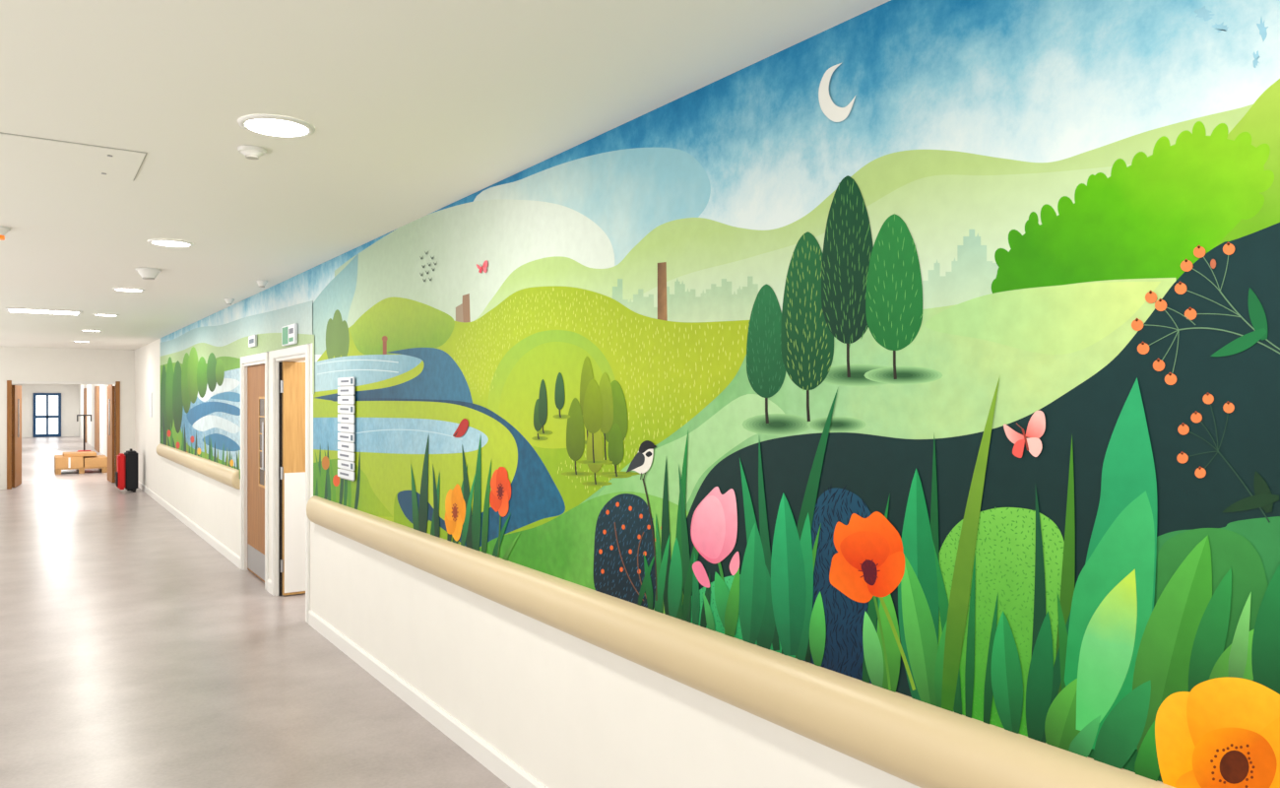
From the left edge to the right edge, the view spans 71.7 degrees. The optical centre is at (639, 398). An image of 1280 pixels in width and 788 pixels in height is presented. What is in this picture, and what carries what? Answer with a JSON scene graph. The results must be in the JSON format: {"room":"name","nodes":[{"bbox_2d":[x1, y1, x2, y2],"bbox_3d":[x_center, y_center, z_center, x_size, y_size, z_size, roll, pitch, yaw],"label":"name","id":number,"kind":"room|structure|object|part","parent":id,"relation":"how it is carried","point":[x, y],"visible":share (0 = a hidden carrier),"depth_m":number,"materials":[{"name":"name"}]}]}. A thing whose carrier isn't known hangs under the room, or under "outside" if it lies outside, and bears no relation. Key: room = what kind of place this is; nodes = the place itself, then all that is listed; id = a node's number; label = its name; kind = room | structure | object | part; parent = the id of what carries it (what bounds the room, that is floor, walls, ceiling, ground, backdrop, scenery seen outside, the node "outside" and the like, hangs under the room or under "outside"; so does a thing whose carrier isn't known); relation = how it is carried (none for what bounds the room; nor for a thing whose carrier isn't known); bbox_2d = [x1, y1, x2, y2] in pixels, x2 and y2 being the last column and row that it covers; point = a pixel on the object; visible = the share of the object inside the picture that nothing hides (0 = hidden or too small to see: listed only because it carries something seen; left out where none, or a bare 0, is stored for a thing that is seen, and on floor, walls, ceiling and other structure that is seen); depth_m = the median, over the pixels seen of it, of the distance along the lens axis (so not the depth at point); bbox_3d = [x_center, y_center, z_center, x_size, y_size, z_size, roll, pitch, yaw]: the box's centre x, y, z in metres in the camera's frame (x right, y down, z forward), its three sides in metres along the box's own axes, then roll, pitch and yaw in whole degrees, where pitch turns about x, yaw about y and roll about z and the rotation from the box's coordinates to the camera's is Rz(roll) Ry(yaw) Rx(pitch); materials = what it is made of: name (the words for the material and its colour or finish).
{"room":"hospital corridor","nodes":[
{"label":"hospital corridor","id":0,"kind":"room"},
{"bbox_2d":[11,384,78,437],"bbox_3d":[-25.098,0.350,37.446,2.350,2.500,0.150,0,0,-35],"label":"wall","id":1,"kind":"structure","parent":0,"point":[69,393],"depth_m":37.70,"materials":[{"name":"paint"}]},
{"bbox_2d":[33,392,35,437],"bbox_3d":[-25.358,0.675,37.109,0.100,1.850,0.090,0,0,-35],"label":"frame","id":2,"kind":"object","parent":1,"relation":"attached to","point":[33,393],"visible":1,"depth_m":37.07,"materials":[{"name":"blue"}]},
{"bbox_2d":[35,392,58,394],"bbox_3d":[-24.995,-0.200,37.359,0.780,0.100,0.090,0,0,-35],"label":"frame","id":3,"kind":"object","parent":1,"relation":"attached to","point":[35,393],"visible":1,"depth_m":37.31,"materials":[{"name":"blue metal"}]},
{"bbox_2d":[35,415,58,417],"bbox_3d":[-24.995,0.750,37.359,0.780,0.100,0.090,0,0,-35],"label":"rail","id":4,"kind":"object","parent":1,"relation":"attached to","point":[35,416],"visible":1,"depth_m":37.30,"materials":[{"name":"blue metal"}]},
{"bbox_2d":[58,392,61,436],"bbox_3d":[-24.633,0.675,37.608,0.100,1.850,0.090,0,0,-35],"label":"frame","id":5,"kind":"object","parent":1,"relation":"attached to","point":[59,394],"visible":1,"depth_m":37.57,"materials":[{"name":"blue metal"}]},
{"bbox_2d":[0,346,134,489],"bbox_3d":[-10.910,0.337,16.011,3.097,2.526,0.150,0,0,-35],"label":"wall","id":6,"kind":"structure","parent":0,"point":[17,363],"depth_m":16.23,"materials":[{"name":"paint"}]},
{"bbox_2d":[6,380,11,489],"bbox_3d":[-11.235,0.635,15.788,0.070,1.930,0.190,0,0,-35],"label":"door frame","id":7,"kind":"structure","parent":6,"relation":"attached to","point":[9,382],"depth_m":15.71,"materials":[{"name":"brown wood"}]},
{"bbox_2d":[11,384,21,487],"bbox_3d":[-11.431,0.670,16.259,0.045,1.840,0.800,0,0,-28],"label":"leaf","id":8,"kind":"object","parent":6,"relation":"attached to","point":[16,389],"visible":1,"depth_m":16.04,"materials":[{"name":"brown wood"}]},
{"bbox_2d":[17,398,19,437],"bbox_3d":[-11.413,0.350,16.280,0.004,0.700,0.180,0,0,-28],"label":"door window","id":9,"kind":"structure","parent":8,"relation":"attached to","point":[18,399],"depth_m":16.26,"materials":[{"name":"clear glass"}]},
{"bbox_2d":[11,381,115,384],"bbox_3d":[-10.551,-0.295,16.259,1.590,0.050,0.190,0,0,-35],"label":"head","id":10,"kind":"object","parent":6,"relation":"attached to","point":[13,382],"visible":1,"depth_m":16.14},
{"bbox_2d":[107,385,115,482],"bbox_3d":[-10.214,0.670,17.103,0.045,1.840,0.800,0,0,-37],"label":"leaf","id":11,"kind":"object","parent":6,"relation":"attached to","point":[110,389],"visible":0.93,"depth_m":16.80,"materials":[{"name":"brown wood"}]},
{"bbox_2d":[108,398,110,435],"bbox_3d":[-10.240,0.350,17.096,0.004,0.700,0.180,0,0,-37],"label":"door window","id":12,"kind":"structure","parent":11,"relation":"attached to","point":[108,399],"depth_m":17.08,"materials":[{"name":"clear glass"}]},
{"bbox_2d":[115,381,120,484],"bbox_3d":[-9.867,0.635,16.730,0.070,1.930,0.190,0,0,-35],"label":"door frame","id":13,"kind":"structure","parent":6,"relation":"attached to","point":[117,383],"depth_m":16.65,"materials":[{"name":"brown wood"}]},
{"bbox_2d":[78,384,115,456],"bbox_3d":[-16.835,0.350,27.655,0.150,2.500,25.750,0,0,-35],"label":"wall","id":14,"kind":"structure","parent":0,"point":[91,387],"depth_m":29.65,"materials":[{"name":"paint"}]},
{"bbox_2d":[83,387,86,443],"bbox_3d":[-20.705,0.600,33.095,0.048,2.000,2.000,0,0,-35],"label":"leaf","id":15,"kind":"object","parent":14,"relation":"attached to","point":[85,389],"visible":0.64,"depth_m":32.31,"materials":[{"name":"brown wood"}]},
{"bbox_2d":[83,384,87,443],"bbox_3d":[-20.697,0.550,33.101,0.029,2.100,2.240,0,0,-35],"label":"frame","id":16,"kind":"object","parent":14,"relation":"attached to","point":[85,386],"visible":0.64,"depth_m":32.17,"materials":[{"name":"white"}]},
{"bbox_2d":[94,384,99,451],"bbox_3d":[-16.734,0.600,27.330,0.048,2.000,2.000,0,0,-35],"label":"leaf","id":17,"kind":"object","parent":14,"relation":"attached to","point":[96,388],"visible":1,"depth_m":27.12,"materials":[{"name":"brown wood"}]},
{"bbox_2d":[95,384,100,452],"bbox_3d":[-16.725,0.550,27.336,0.029,2.100,2.240,0,0,-35],"label":"frame","id":18,"kind":"object","parent":14,"relation":"attached to","point":[96,384],"visible":0.29,"depth_m":26.41,"materials":[{"name":"white wood"}]},
{"bbox_2d":[134,303,242,556],"bbox_3d":[-6.589,0.337,12.601,0.150,2.526,10.370,0,0,-35],"label":"far section","id":19,"kind":"structure","parent":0,"point":[214,505],"depth_m":12.54,"materials":[{"name":"paint"}]},
{"bbox_2d":[149,392,152,417],"bbox_3d":[-8.038,0.100,14.560,0.011,0.400,0.300,0,0,-35],"label":"notice board","id":20,"kind":"object","parent":19,"relation":"attached to","point":[151,394],"visible":1,"depth_m":14.47,"materials":[{"name":"white"}]},
{"bbox_2d":[138,481,240,568],"bbox_3d":[-6.679,1.550,12.585,0.016,0.100,10.295,0,0,-35],"label":"baseboard","id":21,"kind":"structure","parent":19,"relation":"attached to","point":[221,547],"depth_m":10.46,"materials":[{"name":"white"}]},
{"bbox_2d":[156,443,240,489],"bbox_3d":[-5.579,0.770,10.941,0.068,0.190,6.150,0,0,-35],"label":"handrail","id":22,"kind":"object","parent":19,"relation":"attached to","point":[226,475],"visible":1,"depth_m":9.85,"materials":[{"name":"beige plastic"}]},
{"bbox_2d":[243,363,248,570],"bbox_3d":[-3.641,0.635,8.320,0.150,1.930,0.025,0,0,-35],"label":"lining","id":23,"kind":"object","parent":19,"relation":"attached to","point":[244,367],"visible":0.36,"depth_m":8.28,"materials":[{"name":"white wood"}]},
{"bbox_2d":[0,436,510,787],"bbox_3d":[-10.725,1.650,17.505,5.497,0.100,51.000,0,0,-35],"label":"floor","id":24,"kind":"structure","parent":0,"point":[134,653],"depth_m":5.17,"materials":[{"name":"plastic"}]},
{"bbox_2d":[35,433,58,437],"bbox_3d":[-24.995,1.540,37.359,0.780,0.120,0.090,0,0,-35],"label":"frame","id":25,"kind":"object","parent":24,"relation":"on","point":[55,434],"visible":1,"depth_m":37.30,"materials":[{"name":"blue metal"}]},
{"bbox_2d":[35,394,58,434],"bbox_3d":[-25.006,0.665,37.375,0.780,1.630,0.030,0,0,-35],"label":"glass","id":26,"kind":"object","parent":25,"relation":"attached to","point":[40,400],"visible":1,"depth_m":37.34,"materials":[{"name":"white glass"}]},
{"bbox_2d":[46,394,48,434],"bbox_3d":[-24.991,0.665,37.361,0.070,1.630,0.090,0,0,-35],"label":"mullion","id":27,"kind":"object","parent":25,"relation":"attached to","point":[46,395],"visible":1,"depth_m":37.32,"materials":[{"name":"blue metal"}]},
{"bbox_2d":[54,450,107,474],"bbox_3d":[-12.285,1.385,19.463,0.950,0.430,1.205,0,0,-35],"label":"wooden pallet","id":28,"kind":"object","parent":24,"relation":"on","point":[80,460],"visible":0.97,"depth_m":19.02,"materials":[{"name":"brown wood"}]},
{"bbox_2d":[76,414,91,451],"bbox_3d":[-13.192,0.992,21.088,0.500,1.216,1.300,0,0,-35],"label":"stand","id":29,"kind":"object","parent":24,"relation":"on","point":[77,415],"visible":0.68,"depth_m":21.56,"materials":[{"name":"grey metal"}]},
{"bbox_2d":[116,448,138,492],"bbox_3d":[-8.847,1.230,15.277,0.318,0.740,0.400,0,0,-35],"label":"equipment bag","id":30,"kind":"object","parent":24,"relation":"on","point":[127,464],"visible":1,"depth_m":15.13,"materials":[{"name":"black fabric"}]},
{"bbox_2d":[266,284,275,595],"bbox_3d":[-2.990,0.337,7.376,0.150,2.526,0.300,0,0,-35],"label":"pier","id":31,"kind":"object","parent":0,"point":[270,352],"visible":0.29,"depth_m":7.36,"materials":[{"name":"paint"}]},
{"bbox_2d":[266,578,271,593],"bbox_3d":[-3.058,1.550,7.329,0.016,0.100,0.150,0,0,-35],"label":"baseboard","id":32,"kind":"structure","parent":31,"relation":"attached to","point":[269,581],"depth_m":7.32,"materials":[{"name":"white"}]},
{"bbox_2d":[275,361,282,595],"bbox_3d":[-2.895,0.635,7.238,0.150,1.930,0.035,0,0,-35],"label":"lining","id":33,"kind":"object","parent":31,"relation":"attached to","point":[277,362],"depth_m":7.20,"materials":[{"name":"white wood"}]},
{"bbox_3d":[-2.922,0.650,7.204,0.022,1.900,0.010,0,0,-35],"label":"seal strip","id":34,"kind":"part","parent":33,"relation":"part of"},
{"bbox_2d":[0,0,890,349],"bbox_3d":[-3.208,-0.976,6.594,5.497,0.100,24.500,0,0,-35],"label":"ceiling","id":35,"kind":"structure","parent":0,"point":[415,108],"depth_m":2.85,"materials":[{"name":"white paint"}]},
{"bbox_2d":[0,225,10,240],"bbox_3d":[-3.462,-0.893,4.779,0.110,0.064,0.110,0,0,-35],"label":"detector","id":36,"kind":"object","parent":35,"relation":"attached to","point":[3,229],"visible":1,"depth_m":4.77,"materials":[{"name":"white plastic"}]},
{"bbox_2d":[5,307,82,315],"bbox_3d":[-6.252,-0.918,9.305,0.660,0.014,0.420,0,0,-35],"label":"panel light","id":37,"kind":"object","parent":35,"relation":"attached to","point":[9,309],"depth_m":9.27,"materials":[{"name":"white plastic"}]},
{"bbox_2d":[0,131,147,181],"bbox_3d":[-2.258,-0.921,3.362,0.635,0.008,0.510,0,0,-35],"label":"access hatch","id":38,"kind":"object","parent":35,"relation":"in","point":[18,151],"depth_m":3.39,"materials":[{"name":"beige paint"}]},
{"bbox_2d":[81,329,101,331],"bbox_3d":[-7.402,-0.921,11.962,0.244,0.010,0.244,0,0,-35],"label":"recessed light","id":39,"kind":"object","parent":35,"relation":"in","point":[82,330],"depth_m":11.91,"materials":[{"name":"white plastic"}]},
{"bbox_2d":[93,313,118,316],"bbox_3d":[-5.859,-0.921,9.722,0.244,0.010,0.244,0,0,-35],"label":"recessed light","id":40,"kind":"object","parent":35,"relation":"in","point":[100,314],"depth_m":9.65,"materials":[{"name":"white plastic"}]},
{"bbox_2d":[112,287,145,291],"bbox_3d":[-4.316,-0.921,7.482,0.244,0.010,0.244,0,0,-35],"label":"recessed light","id":41,"kind":"object","parent":35,"relation":"in","point":[115,288],"depth_m":7.46,"materials":[{"name":"white plastic"}]},
{"bbox_2d":[134,267,161,279],"bbox_3d":[-3.508,-0.889,6.326,0.165,0.071,0.165,0,0,-35],"label":"smoke detector","id":42,"kind":"object","parent":35,"relation":"attached to","point":[146,273],"visible":1,"depth_m":6.28,"materials":[{"name":"white plastic"}]},
{"bbox_2d":[147,238,193,247],"bbox_3d":[-2.773,-0.921,5.242,0.244,0.010,0.244,0,0,-35],"label":"recessed light","id":43,"kind":"object","parent":35,"relation":"in","point":[158,241],"depth_m":5.21,"materials":[{"name":"white plastic"}]},
{"bbox_2d":[223,298,234,304],"bbox_3d":[-3.797,-0.899,8.191,0.088,0.051,0.088,0,0,-35],"label":"smoke detector","id":44,"kind":"object","parent":35,"relation":"attached to","point":[227,300],"visible":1,"depth_m":8.17,"materials":[{"name":"white plastic"}]},
{"bbox_2d":[237,145,266,159],"bbox_3d":[-1.437,-0.908,3.284,0.099,0.033,0.099,0,0,-35],"label":"smoke detector","id":45,"kind":"object","parent":35,"relation":"attached to","point":[251,152],"visible":1,"depth_m":3.26,"materials":[{"name":"white plastic"}]},
{"bbox_2d":[256,279,267,287],"bbox_3d":[-2.963,-0.899,6.945,0.088,0.051,0.088,0,0,-35],"label":"smoke detector","id":46,"kind":"object","parent":35,"relation":"attached to","point":[261,283],"visible":1,"depth_m":6.92,"materials":[{"name":"white plastic"}]},
{"bbox_2d":[237,114,315,137],"bbox_3d":[-1.230,-0.921,3.002,0.244,0.010,0.244,0,0,-35],"label":"recessed light","id":47,"kind":"object","parent":35,"relation":"in","point":[272,125],"depth_m":2.98,"materials":[{"name":"white plastic"}]},
{"bbox_2d":[309,0,920,787],"bbox_3d":[0.964,0.337,1.636,0.150,2.526,11.600,0,0,-35],"label":"wall","id":48,"kind":"structure","parent":0,"point":[570,711],"depth_m":3.41,"materials":[{"name":"paint"}]},
{"bbox_2d":[337,377,354,481],"bbox_3d":[-1.838,0.185,5.546,0.012,0.640,0.340,0,0,-35],"label":"sign","id":49,"kind":"object","parent":48,"relation":"attached to","point":[347,389],"visible":1,"depth_m":5.53,"materials":[{"name":"white plastic"}]},
{"bbox_2d":[308,609,547,787],"bbox_3d":[0.917,1.550,1.558,0.016,0.100,11.525,0,0,-35],"label":"baseboard","id":50,"kind":"structure","parent":48,"relation":"attached to","point":[500,765],"depth_m":4.33,"materials":[{"name":"white"}]},
{"bbox_2d":[160,0,1279,787],"bbox_3d":[-1.568,-0.083,5.173,0.006,1.685,20.300,0,0,-35],"label":"mural","id":51,"kind":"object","parent":48,"relation":"attached to","point":[926,351],"depth_m":2.03,"materials":[{"name":"multicoloured paint"}]},
{"bbox_2d":[240,357,243,570],"bbox_3d":[-3.734,0.605,8.308,0.018,1.990,0.060,0,0,-35],"label":"trim","id":52,"kind":"structure","parent":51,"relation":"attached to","point":[241,364],"depth_m":8.29,"materials":[{"name":"white wood"}]},
{"bbox_2d":[264,352,268,589],"bbox_3d":[-3.127,0.605,7.427,0.018,1.990,0.060,0,0,-35],"label":"trim","id":53,"kind":"structure","parent":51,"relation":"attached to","point":[266,353],"depth_m":7.40,"materials":[{"name":"white wood"}]},
{"bbox_2d":[271,350,275,595],"bbox_3d":[-2.991,0.605,7.229,0.018,1.990,0.060,0,0,-35],"label":"trim","id":54,"kind":"structure","parent":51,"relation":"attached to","point":[273,358],"depth_m":7.21,"materials":[{"name":"white wood"}]},
{"bbox_2d":[305,343,310,623],"bbox_3d":[-2.378,0.605,6.340,0.018,1.990,0.060,0,0,-35],"label":"trim","id":55,"kind":"structure","parent":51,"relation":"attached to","point":[307,347],"depth_m":6.32,"materials":[{"name":"white"}]},
{"bbox_2d":[306,495,1175,787],"bbox_3d":[0.925,0.770,1.500,0.068,0.190,11.420,0,0,-35],"label":"handrail","id":56,"kind":"object","parent":48,"relation":"attached to","point":[921,743],"visible":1,"depth_m":2.31,"materials":[{"name":"beige plastic"}]},
{"bbox_3d":[-2.615,-0.628,6.832,0.150,0.596,1.020,0,0,-35],"label":"door","id":57,"kind":"structure","parent":0,"visible":0},
{"bbox_2d":[272,344,305,592],"bbox_3d":[-2.289,0.590,7.057,0.978,1.960,1.020,0,0,-35],"label":"door","id":58,"kind":"structure","parent":57,"relation":"attached to","point":[294,482],"depth_m":7.20,"materials":[{"name":"white"}]},
{"bbox_2d":[280,361,305,595],"bbox_3d":[-2.518,0.644,7.442,0.957,1.892,0.047,0,0,-35],"label":"leaf","id":59,"kind":"object","parent":58,"relation":"attached to","point":[293,372],"depth_m":7.21,"materials":[{"name":"brown wood"}]},
{"bbox_3d":[-2.895,-0.100,7.168,0.024,0.100,0.024,0,0,-35],"label":"hinge","id":60,"kind":"part","parent":59,"relation":"part of","materials":[{"name":"silver metal"}]},
{"bbox_3d":[-2.895,1.350,7.168,0.024,0.100,0.024,0,0,-35],"label":"hinge","id":61,"kind":"part","parent":59,"relation":"part of","materials":[{"name":"silver metal"}]},
{"bbox_3d":[-2.895,0.600,7.168,0.024,0.100,0.024,0,0,-35],"label":"hinge","id":62,"kind":"part","parent":59,"relation":"part of","materials":[{"name":"silver metal"}]},
{"bbox_3d":[-2.501,1.085,7.424,0.910,0.970,0.005,0,0,-35],"label":"panel","id":63,"kind":"part","parent":58,"relation":"part of","materials":[{"name":"white"}]},
{"bbox_2d":[281,322,297,346],"bbox_3d":[-2.665,-0.485,6.737,0.022,0.150,0.400,0,0,-35],"label":"exit sign","id":64,"kind":"object","parent":57,"relation":"attached to","point":[289,332],"visible":1,"depth_m":6.68,"materials":[{"name":"white"}]},
{"bbox_3d":[-2.725,-0.485,6.805,0.001,0.130,0.180,0,0,-35],"label":"green panel","id":65,"kind":"part","parent":64,"relation":"part of","materials":[{"name":"green plastic"}]},
{"bbox_3d":[-3.361,-0.628,7.915,0.150,0.596,1.010,0,0,-35],"label":"door","id":66,"kind":"structure","parent":0,"visible":0},
{"bbox_2d":[248,334,256,347],"bbox_3d":[-3.431,-0.510,7.849,0.022,0.100,0.280,0,0,-35],"label":"room sign","id":67,"kind":"object","parent":66,"relation":"attached to","point":[252,340],"visible":1,"depth_m":7.80,"materials":[{"name":"white plastic"}]},
{"bbox_2d":[241,352,264,366],"bbox_3d":[-3.369,-0.347,7.910,0.168,0.085,1.010,0,0,-35],"label":"door frame","id":68,"kind":"structure","parent":66,"relation":"attached to","point":[259,358],"depth_m":7.86,"materials":[{"name":"white wood"}]},
{"bbox_2d":[247,364,264,581],"bbox_3d":[-3.398,0.644,7.889,0.090,1.892,0.954,0,0,-35],"label":"leaf","id":69,"kind":"object","parent":68,"relation":"attached to","point":[255,373],"depth_m":7.99,"materials":[{"name":"brown wood"}]},
{"bbox_2d":[247,543,264,579],"bbox_3d":[-3.401,1.460,7.888,0.005,0.220,0.890,0,0,-35],"label":"kick plate","id":70,"kind":"object","parent":69,"relation":"attached to","point":[255,558],"visible":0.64,"depth_m":7.93,"materials":[{"name":"silver metal"}]},
{"bbox_2d":[258,398,259,483],"bbox_3d":[-3.360,0.375,7.825,0.010,0.790,0.020,0,0,-35],"label":"bead","id":71,"kind":"object","parent":69,"relation":"attached to","point":[259,399],"visible":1,"depth_m":7.82,"materials":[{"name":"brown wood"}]},
{"bbox_2d":[259,398,264,485],"bbox_3d":[-3.290,0.375,7.727,0.006,0.750,0.220,0,0,-35],"label":"glass","id":72,"kind":"object","parent":69,"relation":"attached to","point":[262,401],"visible":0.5,"depth_m":7.75,"materials":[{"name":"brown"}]},
{"bbox_3d":[-3.209,0.400,7.553,0.020,0.400,0.020,0,0,-35],"label":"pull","id":73,"kind":"part","parent":69,"relation":"part of","materials":[{"name":"silver metal"}]}
]}

